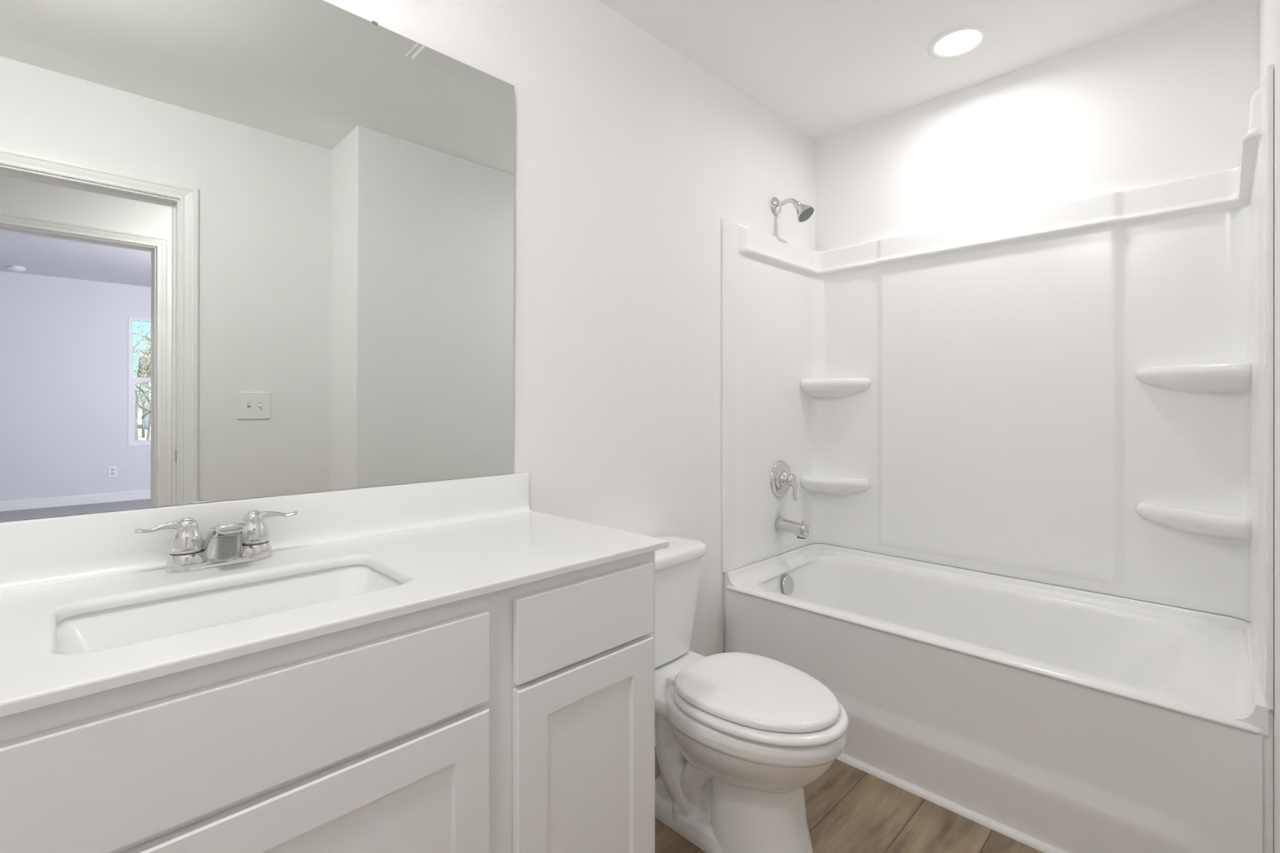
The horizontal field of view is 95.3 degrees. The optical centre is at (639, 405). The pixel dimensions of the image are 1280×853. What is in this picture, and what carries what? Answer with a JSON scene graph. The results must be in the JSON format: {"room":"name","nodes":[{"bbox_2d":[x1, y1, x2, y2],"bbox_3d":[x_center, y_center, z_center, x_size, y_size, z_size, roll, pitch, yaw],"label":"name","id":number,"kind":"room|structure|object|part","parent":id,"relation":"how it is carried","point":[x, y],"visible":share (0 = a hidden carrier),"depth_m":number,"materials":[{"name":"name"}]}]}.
{"room":"bathroom","nodes":[
{"label":"bathroom","id":0,"kind":"room"},
{"bbox_2d":[0,0,814,657],"bbox_3d":[-0.313,-0.054,1.816,3.485,2.545,0.120,0,0,-45],"label":"wall","id":1,"kind":"structure","parent":0,"point":[631,157],"depth_m":1.97,"materials":[{"name":"white paint"}]},
{"bbox_2d":[0,0,514,521],"bbox_3d":[-0.849,-0.361,1.182,1.370,1.108,0.019,0,0,-45],"label":"wall mirror","id":2,"kind":"object","parent":1,"relation":"attached to","point":[248,249],"visible":1,"depth_m":1.20,"materials":[{"name":"white mirror"}]},
{"bbox_2d":[0,472,533,593],"bbox_3d":[-0.861,0.250,1.151,1.526,0.112,0.043,0,0,-45],"label":"backsplash","id":3,"kind":"structure","parent":1,"relation":"attached to","point":[37,553],"depth_m":1.20,"materials":[{"name":"stone"}]},
{"bbox_2d":[654,726,656,746],"bbox_3d":[-0.008,1.176,2.027,0.945,0.085,0.014,0,0,-45],"label":"baseboard","id":4,"kind":"structure","parent":1,"relation":"attached to","point":[655,726],"depth_m":2.08,"materials":[{"name":"paint"}]},
{"bbox_2d":[770,196,813,222],"bbox_3d":[0.686,-0.883,2.599,0.085,0.139,0.184,0,0,-45],"label":"shower fixture","id":5,"kind":"object","parent":1,"relation":"attached to","point":[804,212],"visible":1,"depth_m":2.58,"materials":[{"name":"silver metal"}]},
{"bbox_3d":[0.665,-0.907,2.617,0.021,0.048,0.111,0,0,-45],"label":"shower arm","id":6,"kind":"part","parent":5,"relation":"part of","materials":[{"name":"silver metal"}]},
{"bbox_2d":[654,746,1043,852],"bbox_3d":[0.267,1.278,0.161,5.005,0.120,3.280,0,0,-45],"label":"floor","id":7,"kind":"structure","parent":0,"point":[849,809],"depth_m":1.69,"materials":[{"name":"brown wood"}]},
{"bbox_2d":[0,551,654,852],"bbox_3d":[-0.681,0.769,0.967,1.501,0.899,0.555,0,0,-45],"label":"vanity cabinet","id":8,"kind":"object","parent":7,"relation":"on","point":[520,718],"visible":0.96,"depth_m":0.88,"materials":[{"name":"paint"}]},
{"bbox_3d":[-0.480,0.810,0.787,0.617,0.581,0.017,0,0,-45],"label":"door","id":9,"kind":"part","parent":8,"relation":"part of","materials":[{"name":"paint"}]},
{"bbox_2d":[0,472,669,717],"bbox_3d":[-0.674,0.325,0.971,1.535,0.262,0.561,0,0,-45],"label":"countertop","id":10,"kind":"structure","parent":8,"relation":"on","point":[90,604],"depth_m":1.04,"materials":[{"name":"stone"}]},
{"bbox_2d":[134,510,297,573],"bbox_3d":[-0.782,0.257,1.100,0.256,0.096,0.138,0,0,-45],"label":"faucet","id":11,"kind":"object","parent":10,"relation":"on","point":[228,544],"visible":1,"depth_m":1.09,"materials":[{"name":"silver metal"}]},
{"bbox_3d":[-0.869,0.221,1.057,0.022,0.018,0.073,0,0,37],"label":"lever","id":12,"kind":"part","parent":11,"relation":"part of","materials":[{"name":"silver metal"}]},
{"bbox_3d":[-0.845,0.242,1.089,0.054,0.058,0.054,0,0,-45],"label":"handle","id":13,"kind":"part","parent":11,"relation":"part of","materials":[{"name":"silver metal"}]},
{"bbox_3d":[-0.808,0.288,1.126,0.168,0.030,0.062,0,0,-45],"label":"plate","id":14,"kind":"part","parent":11,"relation":"part of","materials":[{"name":"silver metal"}]},
{"bbox_3d":[-0.778,0.259,1.097,0.070,0.092,0.129,0,0,-45],"label":"spout","id":15,"kind":"part","parent":11,"relation":"part of","materials":[{"name":"silver metal"}]},
{"bbox_3d":[-0.770,0.242,1.164,0.054,0.058,0.054,0,0,-45],"label":"handle","id":16,"kind":"part","parent":11,"relation":"part of","materials":[{"name":"silver metal"}]},
{"bbox_3d":[-0.739,0.221,1.187,0.073,0.018,0.022,0,0,-37],"label":"lever","id":17,"kind":"part","parent":11,"relation":"part of","materials":[{"name":"silver metal"}]},
{"bbox_2d":[57,564,403,654],"bbox_3d":[-0.637,0.388,0.951,0.487,0.136,0.298,0,0,-45],"label":"sink basin","id":18,"kind":"object","parent":10,"relation":"in","point":[106,624],"depth_m":1.01,"materials":[{"name":"ceramic"}]},
{"bbox_3d":[-0.099,0.805,1.168,0.351,0.591,0.017,0,0,-45],"label":"door","id":19,"kind":"part","parent":8,"relation":"part of","materials":[{"name":"paint"}]},
{"bbox_3d":[-0.099,0.422,1.168,0.351,0.154,0.017,0,0,-45],"label":"drawer","id":20,"kind":"part","parent":8,"relation":"part of","materials":[{"name":"paint"}]},
{"bbox_2d":[653,534,848,852],"bbox_3d":[0.218,0.840,1.698,0.450,0.757,0.780,0,0,-45],"label":"toilet","id":21,"kind":"object","parent":7,"relation":"on","point":[740,736],"visible":0.82,"depth_m":1.54,"materials":[{"name":"white ceramic"}]},
{"bbox_3d":[0.020,0.660,1.897,0.420,0.313,0.193,0,0,-45],"label":"tank","id":22,"kind":"part","parent":21,"relation":"part of","materials":[{"name":"white ceramic"}]},
{"bbox_3d":[0.021,0.482,1.895,0.450,0.042,0.222,0,0,-45],"label":"tank lid","id":23,"kind":"part","parent":21,"relation":"part of","materials":[{"name":"white ceramic"}]},
{"bbox_3d":[0.221,1.016,1.695,0.395,0.405,0.762,0,0,-45],"label":"bowl","id":24,"kind":"part","parent":21,"relation":"part of","materials":[{"name":"white ceramic"}]},
{"bbox_3d":[0.321,0.773,1.595,0.364,0.024,0.449,0,0,-45],"label":"seat lid","id":25,"kind":"part","parent":21,"relation":"part of","materials":[{"name":"white plastic"}]},
{"bbox_3d":[0.330,0.800,1.587,0.392,0.022,0.464,0,0,-45],"label":"seat","id":26,"kind":"part","parent":21,"relation":"part of","materials":[{"name":"white plastic"}]},
{"bbox_2d":[724,542,1273,852],"bbox_3d":[1.142,0.949,2.107,0.766,0.540,1.524,0,0,-45],"label":"bathtub","id":27,"kind":"object","parent":7,"relation":"on","point":[1071,720],"visible":0.98,"depth_m":1.75,"materials":[{"name":"white plastic"}]},
{"bbox_3d":[0.655,0.791,2.576,0.086,0.085,0.023,0,0,-45],"label":"overflow plate","id":28,"kind":"part","parent":27,"relation":"part of","materials":[{"name":"silver metal"}]},
{"bbox_2d":[835,753,1066,852],"bbox_3d":[0.875,1.210,1.829,0.020,0.018,1.509,0,0,-45],"label":"trim","id":29,"kind":"structure","parent":27,"relation":"attached to","point":[1033,842],"depth_m":1.75,"materials":[{"name":"paint"}]},
{"bbox_2d":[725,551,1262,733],"bbox_3d":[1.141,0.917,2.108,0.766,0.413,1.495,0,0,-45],"label":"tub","id":30,"kind":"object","parent":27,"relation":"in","point":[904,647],"depth_m":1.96,"materials":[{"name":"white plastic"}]},
{"bbox_2d":[598,0,1217,141],"bbox_3d":[0.267,-1.387,0.161,5.005,0.120,3.280,0,0,-45],"label":"ceiling","id":31,"kind":"structure","parent":0,"point":[824,68],"depth_m":2.11,"materials":[{"name":"white paint"}]},
{"bbox_2d":[927,23,990,59],"bbox_3d":[1.157,-1.322,2.124,0.202,0.009,0.202,0,0,-45],"label":"recessed light","id":32,"kind":"object","parent":31,"relation":"in","point":[959,41],"visible":1,"depth_m":2.11,"materials":[{"name":"white plastic"}]},
{"bbox_2d":[814,0,1259,250],"bbox_3d":[1.642,-0.054,2.240,0.120,2.545,2.046,0,0,-45],"label":"wall","id":33,"kind":"structure","parent":0,"point":[1168,99],"depth_m":2.22,"materials":[{"name":"white paint"}]},
{"bbox_2d":[721,63,1273,710],"bbox_3d":[1.143,-0.042,2.108,0.770,1.438,1.524,0,0,-45],"label":"shower surround","id":34,"kind":"object","parent":33,"relation":"attached to","point":[1077,393],"visible":1,"depth_m":2.23,"materials":[{"name":"white plastic"}]},
{"bbox_3d":[0.595,-0.042,2.604,0.696,1.438,0.046,0,0,-45],"label":"panel","id":35,"kind":"part","parent":34,"relation":"part of","materials":[{"name":"white plastic"}]},
{"bbox_2d":[770,460,797,501],"bbox_3d":[0.668,0.337,2.627,0.168,0.178,0.079,0,0,-45],"label":"shower valve","id":36,"kind":"object","parent":34,"relation":"attached to","point":[782,478],"visible":1,"depth_m":2.61,"materials":[{"name":"silver metal"}]},
{"bbox_3d":[0.673,0.333,2.623,0.078,0.078,0.060,0,0,-45],"label":"handle","id":37,"kind":"part","parent":36,"relation":"part of","materials":[{"name":"silver metal"}]},
{"bbox_3d":[0.687,0.373,2.615,0.048,0.105,0.033,0,0,-45],"label":"lever","id":38,"kind":"part","parent":36,"relation":"part of","materials":[{"name":"silver metal"}]},
{"bbox_2d":[775,516,808,538],"bbox_3d":[0.679,0.542,2.595,0.063,0.080,0.140,0,0,-45],"label":"tub spout","id":39,"kind":"object","parent":34,"relation":"attached to","point":[801,531],"visible":1,"depth_m":2.57,"materials":[{"name":"silver metal"}]},
{"bbox_2d":[800,475,870,495],"bbox_3d":[0.913,0.383,2.738,0.173,0.092,0.276,0,0,-45],"label":"shelf","id":40,"kind":"object","parent":34,"relation":"attached to","point":[811,485],"depth_m":2.73,"materials":[{"name":"white plastic"}]},
{"bbox_2d":[800,377,870,398],"bbox_3d":[0.913,-0.084,2.738,0.173,0.092,0.276,0,0,-45],"label":"shelf","id":41,"kind":"object","parent":34,"relation":"attached to","point":[811,388],"depth_m":2.73,"materials":[{"name":"white plastic"}]},
{"bbox_3d":[1.389,-0.042,2.354,0.074,1.438,1.524,0,0,-45],"label":"panel","id":42,"kind":"part","parent":34,"relation":"part of","materials":[{"name":"white plastic"}]},
{"bbox_2d":[1135,502,1252,541],"bbox_3d":[1.773,0.380,1.881,0.168,0.092,0.280,0,0,-45],"label":"shelf","id":43,"kind":"object","parent":34,"relation":"attached to","point":[1202,521],"depth_m":1.89,"materials":[{"name":"white plastic"}]},
{"bbox_2d":[1135,361,1252,393],"bbox_3d":[1.773,-0.087,1.881,0.168,0.092,0.280,0,0,-45],"label":"shelf","id":44,"kind":"object","parent":34,"relation":"attached to","point":[1158,377],"depth_m":1.88,"materials":[{"name":"white plastic"}]},
{"bbox_3d":[1.639,-0.042,1.560,0.696,1.438,0.046,0,0,-45],"label":"panel","id":45,"kind":"part","parent":34,"relation":"part of","materials":[{"name":"white plastic"}]},
{"bbox_2d":[1259,0,1279,852],"bbox_3d":[1.543,-0.054,1.062,1.686,2.545,0.520,0,0,-45],"label":"wall","id":46,"kind":"structure","parent":0,"point":[1269,10],"depth_m":1.25,"materials":[{"name":"white paint"}]}
]}

